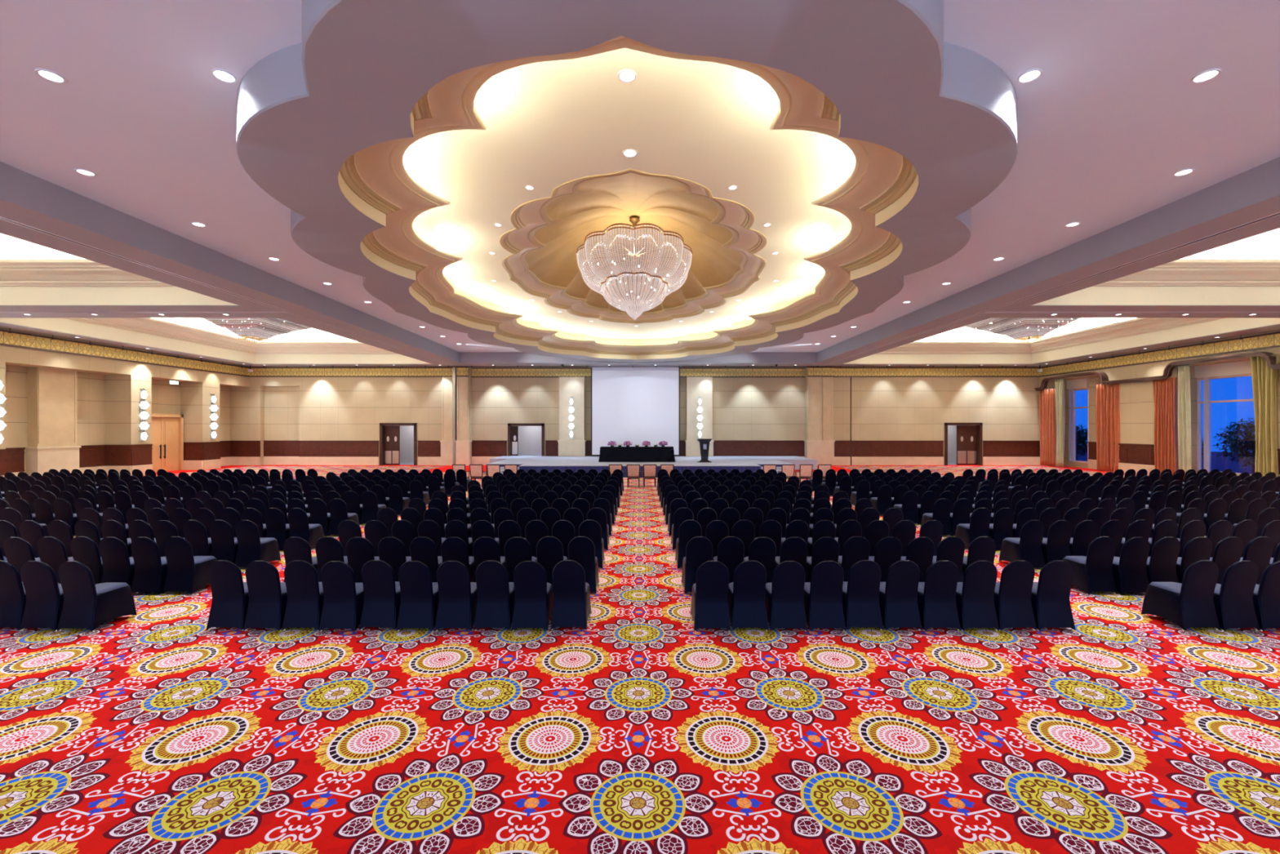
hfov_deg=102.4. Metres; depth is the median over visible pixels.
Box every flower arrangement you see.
[607,440,616,446]
[623,440,632,446]
[641,440,650,446]
[658,440,667,446]
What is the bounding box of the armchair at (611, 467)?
[608,464,623,475]
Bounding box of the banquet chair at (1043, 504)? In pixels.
[1035,498,1053,520]
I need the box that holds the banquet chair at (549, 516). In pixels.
[540,507,560,536]
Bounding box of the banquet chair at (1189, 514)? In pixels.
[1176,507,1200,538]
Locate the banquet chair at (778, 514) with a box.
[766,507,786,537]
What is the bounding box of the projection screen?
[590,365,680,456]
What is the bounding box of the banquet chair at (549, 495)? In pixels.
[542,490,558,507]
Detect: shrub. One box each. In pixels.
[1075,424,1087,460]
[1201,435,1203,460]
[1210,417,1255,473]
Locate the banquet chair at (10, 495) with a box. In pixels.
[4,490,21,507]
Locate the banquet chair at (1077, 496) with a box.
[1068,490,1084,507]
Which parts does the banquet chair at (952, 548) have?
seat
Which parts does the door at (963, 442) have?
kick plate, kick plate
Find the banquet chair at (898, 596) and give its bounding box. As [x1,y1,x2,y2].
[879,560,921,631]
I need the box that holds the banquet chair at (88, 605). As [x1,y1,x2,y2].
[56,560,137,631]
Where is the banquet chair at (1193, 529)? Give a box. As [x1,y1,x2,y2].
[1176,520,1205,557]
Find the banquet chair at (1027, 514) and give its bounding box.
[1012,507,1038,537]
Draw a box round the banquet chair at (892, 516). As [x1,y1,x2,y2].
[882,507,902,537]
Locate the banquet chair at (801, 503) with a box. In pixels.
[789,498,811,524]
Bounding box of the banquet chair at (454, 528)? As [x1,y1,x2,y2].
[444,520,472,556]
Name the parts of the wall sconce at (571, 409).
lamp shade, lamp shade, lamp shade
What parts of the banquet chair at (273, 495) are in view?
backrest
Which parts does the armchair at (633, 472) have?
frame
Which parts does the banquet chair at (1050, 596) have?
seat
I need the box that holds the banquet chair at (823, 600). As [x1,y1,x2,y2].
[804,560,845,631]
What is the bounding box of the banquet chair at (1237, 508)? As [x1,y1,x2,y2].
[1224,498,1248,524]
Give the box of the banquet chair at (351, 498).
[343,490,362,524]
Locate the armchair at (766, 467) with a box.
[763,464,776,472]
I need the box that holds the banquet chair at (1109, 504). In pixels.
[1097,498,1115,521]
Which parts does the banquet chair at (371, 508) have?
backrest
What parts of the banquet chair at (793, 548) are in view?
seat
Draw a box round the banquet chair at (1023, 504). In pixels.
[1013,498,1033,524]
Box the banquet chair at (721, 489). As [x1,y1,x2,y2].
[714,484,728,498]
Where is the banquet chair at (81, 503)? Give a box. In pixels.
[73,497,103,535]
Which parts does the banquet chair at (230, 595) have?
seat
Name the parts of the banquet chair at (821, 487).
backrest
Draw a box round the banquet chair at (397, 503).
[387,484,409,514]
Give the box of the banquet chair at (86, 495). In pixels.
[78,490,98,512]
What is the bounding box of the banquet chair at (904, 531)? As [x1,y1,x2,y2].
[892,520,915,556]
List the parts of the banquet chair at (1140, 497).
backrest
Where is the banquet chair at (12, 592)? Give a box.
[0,560,59,630]
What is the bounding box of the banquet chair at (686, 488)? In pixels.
[680,484,695,500]
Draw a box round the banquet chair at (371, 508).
[360,490,386,524]
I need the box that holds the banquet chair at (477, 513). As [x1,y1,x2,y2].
[470,507,494,537]
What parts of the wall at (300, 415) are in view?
frieze rail, partition post, frieze rail, frieze rail, frieze rail, frieze rail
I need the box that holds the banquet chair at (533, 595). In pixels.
[511,560,553,631]
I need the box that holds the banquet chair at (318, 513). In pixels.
[308,498,330,536]
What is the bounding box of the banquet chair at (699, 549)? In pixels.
[681,536,712,594]
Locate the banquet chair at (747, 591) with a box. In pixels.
[728,560,768,631]
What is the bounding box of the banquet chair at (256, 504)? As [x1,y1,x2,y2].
[246,498,265,524]
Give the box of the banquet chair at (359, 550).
[346,537,379,582]
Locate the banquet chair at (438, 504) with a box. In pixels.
[427,498,447,524]
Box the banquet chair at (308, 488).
[304,484,319,504]
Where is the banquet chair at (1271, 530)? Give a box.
[1261,520,1279,557]
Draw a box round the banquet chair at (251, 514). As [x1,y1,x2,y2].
[241,507,266,537]
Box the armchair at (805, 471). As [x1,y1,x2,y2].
[795,464,813,484]
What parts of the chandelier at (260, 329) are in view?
gold frame, gold frame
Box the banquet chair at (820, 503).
[810,497,831,524]
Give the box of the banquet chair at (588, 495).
[579,490,595,509]
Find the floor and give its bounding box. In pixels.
[0,464,1279,853]
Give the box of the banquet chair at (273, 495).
[268,491,288,512]
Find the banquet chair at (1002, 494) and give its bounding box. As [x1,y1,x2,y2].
[991,490,1009,512]
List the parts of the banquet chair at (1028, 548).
seat, backrest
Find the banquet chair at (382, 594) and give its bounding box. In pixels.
[359,560,400,630]
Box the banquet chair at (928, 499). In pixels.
[916,491,937,524]
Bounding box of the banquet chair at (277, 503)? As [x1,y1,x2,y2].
[268,497,288,524]
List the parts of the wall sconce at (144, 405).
plate, lamp shade, lamp shade, lamp shade, lamp shade, lamp shade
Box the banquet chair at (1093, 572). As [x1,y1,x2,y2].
[1062,536,1117,594]
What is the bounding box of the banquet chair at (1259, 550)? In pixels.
[1240,536,1274,584]
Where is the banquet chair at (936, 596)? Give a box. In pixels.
[917,560,960,631]
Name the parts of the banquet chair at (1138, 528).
backrest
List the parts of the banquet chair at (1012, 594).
seat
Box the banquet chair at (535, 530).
[524,520,548,558]
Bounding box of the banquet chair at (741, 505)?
[731,498,749,519]
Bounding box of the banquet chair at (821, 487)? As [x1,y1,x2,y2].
[811,484,828,504]
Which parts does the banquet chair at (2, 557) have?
backrest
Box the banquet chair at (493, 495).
[487,490,502,512]
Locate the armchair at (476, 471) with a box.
[469,464,487,480]
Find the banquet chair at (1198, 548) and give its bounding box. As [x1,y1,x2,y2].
[1176,537,1212,583]
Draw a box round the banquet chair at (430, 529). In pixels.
[417,520,445,555]
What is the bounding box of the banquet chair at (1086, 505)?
[1077,498,1095,520]
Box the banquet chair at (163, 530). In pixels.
[153,520,184,556]
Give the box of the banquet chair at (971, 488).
[960,484,974,504]
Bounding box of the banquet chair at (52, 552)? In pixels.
[36,536,73,583]
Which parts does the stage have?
skirting, skirting, skirting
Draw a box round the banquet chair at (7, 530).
[0,520,18,557]
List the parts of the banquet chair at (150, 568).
seat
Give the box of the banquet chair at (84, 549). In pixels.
[70,536,102,584]
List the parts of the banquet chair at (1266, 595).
seat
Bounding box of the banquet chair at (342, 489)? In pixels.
[337,484,351,500]
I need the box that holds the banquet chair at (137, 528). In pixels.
[128,520,155,556]
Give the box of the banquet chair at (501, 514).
[493,507,513,537]
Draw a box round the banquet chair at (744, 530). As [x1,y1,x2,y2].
[732,520,755,557]
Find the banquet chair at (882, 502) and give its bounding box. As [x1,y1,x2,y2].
[870,484,892,514]
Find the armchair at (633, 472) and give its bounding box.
[626,464,640,487]
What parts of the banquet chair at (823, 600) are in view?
seat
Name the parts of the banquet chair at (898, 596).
seat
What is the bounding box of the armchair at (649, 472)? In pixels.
[642,464,657,487]
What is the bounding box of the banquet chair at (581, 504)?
[572,497,590,520]
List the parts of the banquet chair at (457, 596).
seat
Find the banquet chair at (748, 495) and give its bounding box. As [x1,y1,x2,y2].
[740,490,755,507]
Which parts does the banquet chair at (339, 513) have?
backrest, seat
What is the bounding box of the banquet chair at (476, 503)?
[469,498,490,524]
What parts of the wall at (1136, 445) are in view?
frieze rail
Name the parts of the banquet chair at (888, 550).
seat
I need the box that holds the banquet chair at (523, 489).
[518,484,533,499]
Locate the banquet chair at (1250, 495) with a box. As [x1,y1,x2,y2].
[1241,491,1258,505]
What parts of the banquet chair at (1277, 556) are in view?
seat, backrest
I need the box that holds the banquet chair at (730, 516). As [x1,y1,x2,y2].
[720,507,740,536]
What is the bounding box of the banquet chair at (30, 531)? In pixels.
[18,520,44,558]
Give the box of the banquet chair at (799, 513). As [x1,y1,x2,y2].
[786,507,810,537]
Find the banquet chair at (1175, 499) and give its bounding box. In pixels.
[1164,490,1183,512]
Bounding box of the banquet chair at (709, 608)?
[690,560,730,631]
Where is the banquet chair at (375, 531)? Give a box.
[364,520,387,556]
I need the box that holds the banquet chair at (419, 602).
[395,560,438,631]
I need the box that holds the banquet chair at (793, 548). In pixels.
[775,537,807,582]
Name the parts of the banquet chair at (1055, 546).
seat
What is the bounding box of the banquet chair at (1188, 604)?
[1141,560,1220,630]
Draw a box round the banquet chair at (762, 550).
[743,537,776,582]
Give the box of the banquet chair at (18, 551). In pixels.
[3,537,40,582]
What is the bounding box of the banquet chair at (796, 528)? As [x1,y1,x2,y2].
[781,520,808,556]
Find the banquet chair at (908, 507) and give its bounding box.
[893,490,919,524]
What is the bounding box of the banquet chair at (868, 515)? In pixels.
[859,507,879,537]
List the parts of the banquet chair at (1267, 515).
backrest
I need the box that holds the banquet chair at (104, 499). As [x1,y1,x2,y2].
[96,490,115,512]
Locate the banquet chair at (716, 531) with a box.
[705,520,728,559]
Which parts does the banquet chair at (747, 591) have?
seat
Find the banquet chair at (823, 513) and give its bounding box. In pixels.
[808,507,833,537]
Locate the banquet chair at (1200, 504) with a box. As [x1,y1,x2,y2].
[1175,498,1207,536]
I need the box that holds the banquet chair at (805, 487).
[795,484,812,504]
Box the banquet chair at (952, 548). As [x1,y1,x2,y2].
[932,536,964,582]
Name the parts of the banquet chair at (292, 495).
backrest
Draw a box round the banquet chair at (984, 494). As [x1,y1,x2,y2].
[972,490,991,511]
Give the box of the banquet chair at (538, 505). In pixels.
[531,497,549,519]
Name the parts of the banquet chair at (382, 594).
seat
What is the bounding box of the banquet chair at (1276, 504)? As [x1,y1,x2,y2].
[1269,498,1279,519]
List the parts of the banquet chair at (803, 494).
backrest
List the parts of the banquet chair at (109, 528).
backrest, seat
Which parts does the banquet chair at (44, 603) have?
seat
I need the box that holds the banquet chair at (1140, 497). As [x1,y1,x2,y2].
[1115,490,1146,519]
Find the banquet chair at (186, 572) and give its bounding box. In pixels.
[162,536,217,594]
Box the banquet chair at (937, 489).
[927,484,942,501]
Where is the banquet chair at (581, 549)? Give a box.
[568,536,599,594]
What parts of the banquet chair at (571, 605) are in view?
seat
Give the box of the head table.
[598,446,675,462]
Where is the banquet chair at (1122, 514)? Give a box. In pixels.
[1110,507,1131,537]
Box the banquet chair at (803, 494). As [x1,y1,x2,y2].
[792,490,811,511]
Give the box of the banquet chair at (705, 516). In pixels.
[697,507,717,537]
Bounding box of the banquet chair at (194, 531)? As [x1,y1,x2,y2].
[182,520,212,556]
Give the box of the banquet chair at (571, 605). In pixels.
[550,560,591,630]
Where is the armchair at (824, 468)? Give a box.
[817,464,831,478]
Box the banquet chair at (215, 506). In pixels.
[205,498,223,519]
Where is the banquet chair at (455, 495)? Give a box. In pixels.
[449,490,469,513]
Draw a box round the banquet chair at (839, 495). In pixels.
[831,490,848,512]
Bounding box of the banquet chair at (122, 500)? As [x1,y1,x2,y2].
[114,490,134,523]
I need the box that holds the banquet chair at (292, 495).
[287,491,307,513]
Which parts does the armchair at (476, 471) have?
frame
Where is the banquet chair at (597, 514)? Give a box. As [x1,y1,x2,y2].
[586,507,609,550]
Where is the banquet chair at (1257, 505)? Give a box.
[1244,497,1266,522]
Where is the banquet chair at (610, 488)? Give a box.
[601,484,617,515]
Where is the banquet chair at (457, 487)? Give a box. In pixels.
[451,484,468,504]
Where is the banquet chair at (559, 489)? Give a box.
[551,484,566,497]
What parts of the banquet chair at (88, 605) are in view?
backrest, seat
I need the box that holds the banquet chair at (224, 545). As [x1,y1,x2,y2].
[208,520,238,564]
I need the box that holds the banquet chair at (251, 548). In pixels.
[235,520,280,567]
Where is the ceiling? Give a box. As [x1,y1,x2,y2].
[0,0,1279,367]
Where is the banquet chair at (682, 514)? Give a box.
[671,507,693,550]
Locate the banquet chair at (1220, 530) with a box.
[1206,520,1232,557]
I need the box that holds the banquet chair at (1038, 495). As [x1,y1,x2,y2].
[1031,490,1048,508]
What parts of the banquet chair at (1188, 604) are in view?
seat, backrest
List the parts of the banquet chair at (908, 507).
backrest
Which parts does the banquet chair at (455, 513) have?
backrest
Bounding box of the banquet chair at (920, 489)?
[911,484,925,504]
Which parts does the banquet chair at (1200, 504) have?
backrest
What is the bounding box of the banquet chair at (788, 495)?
[777,491,793,513]
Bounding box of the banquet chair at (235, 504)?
[226,498,244,520]
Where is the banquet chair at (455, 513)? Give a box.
[446,507,471,537]
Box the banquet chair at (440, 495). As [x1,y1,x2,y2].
[431,490,448,513]
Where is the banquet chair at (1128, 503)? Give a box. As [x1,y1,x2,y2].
[1116,497,1135,524]
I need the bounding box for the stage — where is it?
[486,456,817,477]
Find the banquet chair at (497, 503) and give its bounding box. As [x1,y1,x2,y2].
[489,497,507,524]
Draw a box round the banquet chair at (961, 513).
[949,498,971,536]
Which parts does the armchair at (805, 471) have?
frame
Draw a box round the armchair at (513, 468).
[504,464,517,473]
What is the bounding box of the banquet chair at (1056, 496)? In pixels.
[1050,491,1066,507]
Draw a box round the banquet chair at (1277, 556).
[1242,542,1279,564]
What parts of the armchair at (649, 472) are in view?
frame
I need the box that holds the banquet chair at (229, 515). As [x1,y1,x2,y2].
[219,507,240,537]
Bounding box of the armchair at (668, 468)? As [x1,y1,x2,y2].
[660,464,674,474]
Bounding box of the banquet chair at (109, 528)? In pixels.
[101,520,131,557]
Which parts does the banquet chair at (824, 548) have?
seat, backrest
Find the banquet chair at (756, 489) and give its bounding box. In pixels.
[747,484,762,499]
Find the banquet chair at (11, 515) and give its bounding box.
[0,507,48,537]
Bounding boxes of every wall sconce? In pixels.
[0,377,6,444]
[138,388,149,442]
[209,393,217,439]
[568,396,574,439]
[697,396,702,438]
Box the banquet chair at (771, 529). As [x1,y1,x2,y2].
[754,520,782,556]
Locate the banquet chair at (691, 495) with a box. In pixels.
[684,490,701,509]
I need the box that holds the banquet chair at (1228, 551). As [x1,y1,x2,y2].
[1209,536,1243,584]
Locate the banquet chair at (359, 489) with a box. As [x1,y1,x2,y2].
[354,484,368,504]
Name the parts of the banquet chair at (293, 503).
backrest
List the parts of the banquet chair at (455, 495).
backrest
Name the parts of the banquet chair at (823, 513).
backrest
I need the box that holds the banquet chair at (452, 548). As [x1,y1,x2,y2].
[440,537,474,582]
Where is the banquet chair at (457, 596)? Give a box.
[434,560,476,631]
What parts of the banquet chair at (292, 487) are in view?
backrest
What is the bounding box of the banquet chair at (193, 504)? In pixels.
[186,497,204,519]
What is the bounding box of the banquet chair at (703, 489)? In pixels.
[697,484,711,498]
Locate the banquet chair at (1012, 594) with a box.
[994,560,1036,631]
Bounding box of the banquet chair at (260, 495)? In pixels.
[251,490,268,511]
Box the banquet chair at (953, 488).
[944,484,958,502]
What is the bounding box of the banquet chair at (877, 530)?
[865,520,888,556]
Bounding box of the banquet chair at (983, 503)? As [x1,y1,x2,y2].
[969,498,992,523]
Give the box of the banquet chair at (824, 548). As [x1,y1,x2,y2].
[806,537,839,582]
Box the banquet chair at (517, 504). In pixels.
[511,497,528,523]
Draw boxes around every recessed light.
[35,68,66,83]
[74,168,96,176]
[191,222,206,226]
[210,68,237,83]
[267,257,279,261]
[322,281,332,284]
[493,222,502,226]
[524,185,533,190]
[617,68,636,82]
[622,148,637,157]
[728,185,737,190]
[763,222,770,226]
[941,281,951,284]
[992,257,1004,261]
[1016,68,1043,83]
[1064,222,1080,226]
[1173,168,1195,176]
[1190,68,1221,83]
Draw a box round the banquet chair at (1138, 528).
[1120,520,1151,556]
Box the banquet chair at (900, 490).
[891,484,908,507]
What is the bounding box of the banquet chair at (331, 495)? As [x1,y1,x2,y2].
[324,490,341,512]
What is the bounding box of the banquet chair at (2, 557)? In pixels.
[0,546,7,561]
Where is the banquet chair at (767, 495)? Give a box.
[758,490,774,510]
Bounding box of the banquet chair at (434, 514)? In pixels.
[423,507,446,537]
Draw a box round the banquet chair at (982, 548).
[962,536,995,576]
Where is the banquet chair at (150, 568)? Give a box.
[130,537,167,595]
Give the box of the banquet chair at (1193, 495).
[1181,490,1202,513]
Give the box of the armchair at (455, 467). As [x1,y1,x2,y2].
[452,464,469,478]
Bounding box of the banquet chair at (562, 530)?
[551,520,575,559]
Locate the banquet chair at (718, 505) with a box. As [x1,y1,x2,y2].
[711,498,728,519]
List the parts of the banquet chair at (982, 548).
seat, backrest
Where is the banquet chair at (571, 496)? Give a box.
[560,490,577,507]
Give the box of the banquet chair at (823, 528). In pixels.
[808,520,835,556]
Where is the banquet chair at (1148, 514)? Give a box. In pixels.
[1128,507,1155,537]
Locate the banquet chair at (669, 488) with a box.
[662,484,678,515]
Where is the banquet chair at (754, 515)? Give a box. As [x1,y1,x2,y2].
[742,507,763,537]
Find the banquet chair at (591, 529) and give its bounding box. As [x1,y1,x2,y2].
[578,520,604,568]
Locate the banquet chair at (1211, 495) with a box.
[1204,490,1220,513]
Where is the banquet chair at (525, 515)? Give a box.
[516,507,537,538]
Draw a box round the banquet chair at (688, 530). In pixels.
[675,520,702,568]
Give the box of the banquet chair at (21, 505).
[11,498,35,521]
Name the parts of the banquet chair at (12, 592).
backrest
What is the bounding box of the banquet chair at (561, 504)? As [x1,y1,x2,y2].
[551,497,569,519]
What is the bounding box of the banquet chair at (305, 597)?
[281,560,324,631]
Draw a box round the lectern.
[697,438,712,462]
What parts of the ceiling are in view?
coffer panel, coffer cornice, coffer cornice, coffer panel, canopy bead moulding, rosette moulding, coffer panel, coffer cornice, coffer cornice, coffer panel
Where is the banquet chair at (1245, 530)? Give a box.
[1231,520,1257,557]
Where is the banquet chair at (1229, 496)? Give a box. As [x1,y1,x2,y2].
[1222,490,1238,513]
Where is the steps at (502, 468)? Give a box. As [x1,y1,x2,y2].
[500,466,519,474]
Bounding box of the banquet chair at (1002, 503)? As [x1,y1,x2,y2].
[991,498,1012,523]
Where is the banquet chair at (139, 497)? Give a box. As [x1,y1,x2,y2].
[132,490,166,512]
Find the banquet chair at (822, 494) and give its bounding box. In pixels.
[810,490,830,512]
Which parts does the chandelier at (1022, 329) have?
gold frame, gold frame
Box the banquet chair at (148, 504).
[143,498,162,524]
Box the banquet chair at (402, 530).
[391,520,417,556]
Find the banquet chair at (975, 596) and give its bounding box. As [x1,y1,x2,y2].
[955,560,999,631]
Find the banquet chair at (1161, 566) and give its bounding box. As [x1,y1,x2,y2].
[1146,536,1180,583]
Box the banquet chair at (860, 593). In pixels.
[841,560,883,630]
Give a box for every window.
[1066,377,1088,462]
[1195,360,1253,475]
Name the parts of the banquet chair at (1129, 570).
seat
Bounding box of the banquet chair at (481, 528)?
[471,520,498,556]
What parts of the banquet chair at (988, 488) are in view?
backrest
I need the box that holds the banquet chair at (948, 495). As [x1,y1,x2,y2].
[938,490,955,512]
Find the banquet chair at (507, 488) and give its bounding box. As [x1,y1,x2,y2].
[502,484,515,500]
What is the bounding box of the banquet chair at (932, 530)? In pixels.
[919,520,942,555]
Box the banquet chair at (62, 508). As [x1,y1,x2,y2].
[52,498,77,534]
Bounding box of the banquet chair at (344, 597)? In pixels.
[318,560,364,631]
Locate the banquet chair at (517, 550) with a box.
[504,537,537,582]
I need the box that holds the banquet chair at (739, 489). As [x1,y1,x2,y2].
[730,484,745,498]
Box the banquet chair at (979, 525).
[955,507,991,547]
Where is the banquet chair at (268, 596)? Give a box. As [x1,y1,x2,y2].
[243,560,287,631]
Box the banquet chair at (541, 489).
[535,484,549,498]
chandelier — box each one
[200,317,312,342]
[576,217,692,319]
[964,317,1080,342]
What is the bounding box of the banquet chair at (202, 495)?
[195,490,211,507]
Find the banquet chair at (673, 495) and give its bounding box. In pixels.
[664,490,682,524]
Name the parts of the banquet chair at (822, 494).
backrest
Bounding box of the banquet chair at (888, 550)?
[868,537,902,582]
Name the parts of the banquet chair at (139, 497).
backrest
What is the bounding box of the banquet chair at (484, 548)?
[472,537,505,582]
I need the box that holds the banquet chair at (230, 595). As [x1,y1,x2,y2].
[205,560,248,630]
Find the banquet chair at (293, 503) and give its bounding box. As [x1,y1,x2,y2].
[287,498,310,524]
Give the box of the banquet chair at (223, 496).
[213,490,230,508]
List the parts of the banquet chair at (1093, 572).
seat, backrest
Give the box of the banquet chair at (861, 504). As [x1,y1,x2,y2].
[854,498,872,522]
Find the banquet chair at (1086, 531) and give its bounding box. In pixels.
[1069,520,1098,556]
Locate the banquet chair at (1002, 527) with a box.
[988,507,1014,549]
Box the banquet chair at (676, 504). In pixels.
[667,498,687,536]
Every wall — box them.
[0,328,249,476]
[230,366,1039,465]
[1039,329,1279,475]
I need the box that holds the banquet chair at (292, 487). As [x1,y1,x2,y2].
[287,484,306,504]
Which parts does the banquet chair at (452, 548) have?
backrest, seat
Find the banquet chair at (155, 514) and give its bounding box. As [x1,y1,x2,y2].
[147,507,169,537]
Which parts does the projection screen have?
screen casing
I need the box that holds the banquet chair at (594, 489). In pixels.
[585,484,599,500]
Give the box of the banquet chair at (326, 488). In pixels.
[320,484,335,502]
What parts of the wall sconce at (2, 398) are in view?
lamp shade, lamp shade, lamp shade, lamp shade, lamp shade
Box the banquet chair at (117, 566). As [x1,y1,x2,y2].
[98,537,134,587]
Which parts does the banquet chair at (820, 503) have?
backrest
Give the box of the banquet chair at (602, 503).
[592,497,612,535]
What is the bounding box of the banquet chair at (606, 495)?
[597,490,615,524]
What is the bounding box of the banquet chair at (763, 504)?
[751,498,769,522]
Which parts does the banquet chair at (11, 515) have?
backrest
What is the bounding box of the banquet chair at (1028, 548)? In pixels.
[999,520,1044,567]
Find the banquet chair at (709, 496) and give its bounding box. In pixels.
[703,491,719,507]
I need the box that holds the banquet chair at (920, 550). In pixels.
[901,537,933,582]
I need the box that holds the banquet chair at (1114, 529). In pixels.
[1098,520,1124,557]
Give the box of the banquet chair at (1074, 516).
[1063,507,1084,537]
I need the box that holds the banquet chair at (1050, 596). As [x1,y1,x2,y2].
[1031,560,1075,631]
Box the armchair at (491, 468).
[486,464,503,478]
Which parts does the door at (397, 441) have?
kick plate, kick plate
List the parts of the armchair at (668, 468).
frame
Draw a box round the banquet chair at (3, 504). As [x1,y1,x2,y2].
[0,498,10,519]
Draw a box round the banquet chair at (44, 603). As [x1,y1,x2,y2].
[18,560,63,631]
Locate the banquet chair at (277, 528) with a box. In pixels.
[264,507,289,549]
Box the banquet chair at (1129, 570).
[1111,537,1150,595]
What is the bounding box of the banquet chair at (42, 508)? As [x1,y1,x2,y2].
[32,498,55,525]
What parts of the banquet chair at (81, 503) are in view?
backrest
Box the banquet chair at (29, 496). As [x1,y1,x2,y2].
[22,490,39,513]
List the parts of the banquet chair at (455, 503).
backrest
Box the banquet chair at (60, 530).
[47,520,73,557]
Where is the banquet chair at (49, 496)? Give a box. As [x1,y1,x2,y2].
[40,490,56,513]
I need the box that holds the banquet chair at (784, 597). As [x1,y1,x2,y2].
[765,560,807,631]
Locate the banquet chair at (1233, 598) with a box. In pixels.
[1213,560,1260,631]
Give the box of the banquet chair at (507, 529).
[497,520,524,556]
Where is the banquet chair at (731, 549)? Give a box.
[712,536,744,583]
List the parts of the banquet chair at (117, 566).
seat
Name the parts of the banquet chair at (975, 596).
seat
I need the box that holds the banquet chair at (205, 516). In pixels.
[194,507,215,537]
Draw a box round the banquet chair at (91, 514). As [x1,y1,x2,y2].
[79,507,102,537]
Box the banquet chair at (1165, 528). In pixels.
[1148,520,1177,556]
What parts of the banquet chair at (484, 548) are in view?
seat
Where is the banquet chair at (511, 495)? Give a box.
[505,491,521,510]
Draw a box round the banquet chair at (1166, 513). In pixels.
[1151,507,1177,534]
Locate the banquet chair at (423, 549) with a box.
[409,537,442,582]
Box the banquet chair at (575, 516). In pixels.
[563,507,583,537]
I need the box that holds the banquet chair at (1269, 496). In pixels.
[1259,490,1276,508]
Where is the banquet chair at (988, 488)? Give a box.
[973,484,992,504]
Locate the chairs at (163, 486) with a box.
[0,468,1279,510]
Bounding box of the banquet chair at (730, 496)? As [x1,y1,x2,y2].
[721,490,737,507]
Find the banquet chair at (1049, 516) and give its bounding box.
[1039,507,1060,537]
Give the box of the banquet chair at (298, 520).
[287,507,324,547]
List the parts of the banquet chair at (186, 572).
backrest, seat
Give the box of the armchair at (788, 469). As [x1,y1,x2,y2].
[777,464,795,479]
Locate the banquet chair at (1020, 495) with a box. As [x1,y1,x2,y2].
[1011,490,1028,512]
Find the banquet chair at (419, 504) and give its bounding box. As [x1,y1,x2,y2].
[408,497,426,521]
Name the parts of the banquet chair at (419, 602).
seat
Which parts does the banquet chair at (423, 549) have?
seat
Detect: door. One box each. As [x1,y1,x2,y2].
[151,413,183,471]
[379,422,417,465]
[507,422,545,456]
[944,422,982,465]
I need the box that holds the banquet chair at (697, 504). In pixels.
[690,498,707,521]
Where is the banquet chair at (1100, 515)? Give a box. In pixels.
[1086,507,1107,537]
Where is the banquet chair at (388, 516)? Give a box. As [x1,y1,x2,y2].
[377,507,397,537]
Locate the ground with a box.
[1077,448,1255,474]
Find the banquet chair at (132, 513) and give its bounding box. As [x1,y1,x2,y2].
[125,507,150,537]
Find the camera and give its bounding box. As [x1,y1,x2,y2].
[1037,364,1042,372]
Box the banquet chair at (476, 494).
[468,490,488,513]
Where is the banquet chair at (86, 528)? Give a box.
[74,520,102,556]
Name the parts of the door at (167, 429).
handle, handle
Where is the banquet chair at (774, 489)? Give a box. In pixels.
[764,484,778,501]
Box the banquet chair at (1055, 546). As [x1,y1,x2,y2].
[1041,520,1072,564]
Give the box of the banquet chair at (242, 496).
[232,490,248,508]
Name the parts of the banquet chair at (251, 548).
backrest, seat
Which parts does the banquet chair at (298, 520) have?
backrest, seat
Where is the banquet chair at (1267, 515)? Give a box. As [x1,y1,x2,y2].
[1231,507,1279,537]
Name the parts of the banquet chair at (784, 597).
seat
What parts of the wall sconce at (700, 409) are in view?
plate, lamp shade, lamp shade, lamp shade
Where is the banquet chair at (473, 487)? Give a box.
[467,484,485,504]
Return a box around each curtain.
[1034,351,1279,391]
[1039,387,1056,466]
[1054,378,1065,466]
[1095,382,1120,471]
[1152,377,1177,475]
[1177,364,1191,477]
[1249,354,1279,476]
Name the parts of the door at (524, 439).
kick plate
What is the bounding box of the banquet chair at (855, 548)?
[838,536,870,582]
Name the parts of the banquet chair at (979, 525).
seat, backrest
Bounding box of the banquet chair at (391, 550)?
[377,537,411,581]
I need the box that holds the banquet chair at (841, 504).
[832,498,852,524]
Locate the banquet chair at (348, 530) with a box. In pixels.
[337,520,361,555]
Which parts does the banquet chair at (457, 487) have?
backrest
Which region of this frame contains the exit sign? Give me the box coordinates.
[168,380,178,384]
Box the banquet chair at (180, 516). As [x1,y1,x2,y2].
[170,507,191,537]
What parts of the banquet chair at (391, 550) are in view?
seat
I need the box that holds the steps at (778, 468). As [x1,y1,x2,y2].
[760,466,781,473]
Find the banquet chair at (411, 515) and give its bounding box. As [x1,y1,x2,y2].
[400,507,421,537]
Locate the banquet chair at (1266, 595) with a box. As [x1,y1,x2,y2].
[1253,560,1279,631]
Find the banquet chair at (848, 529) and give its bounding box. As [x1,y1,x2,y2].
[835,520,862,555]
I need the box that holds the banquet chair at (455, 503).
[448,498,470,524]
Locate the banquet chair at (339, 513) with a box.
[328,498,359,535]
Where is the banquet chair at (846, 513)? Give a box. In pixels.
[834,507,857,537]
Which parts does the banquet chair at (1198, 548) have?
seat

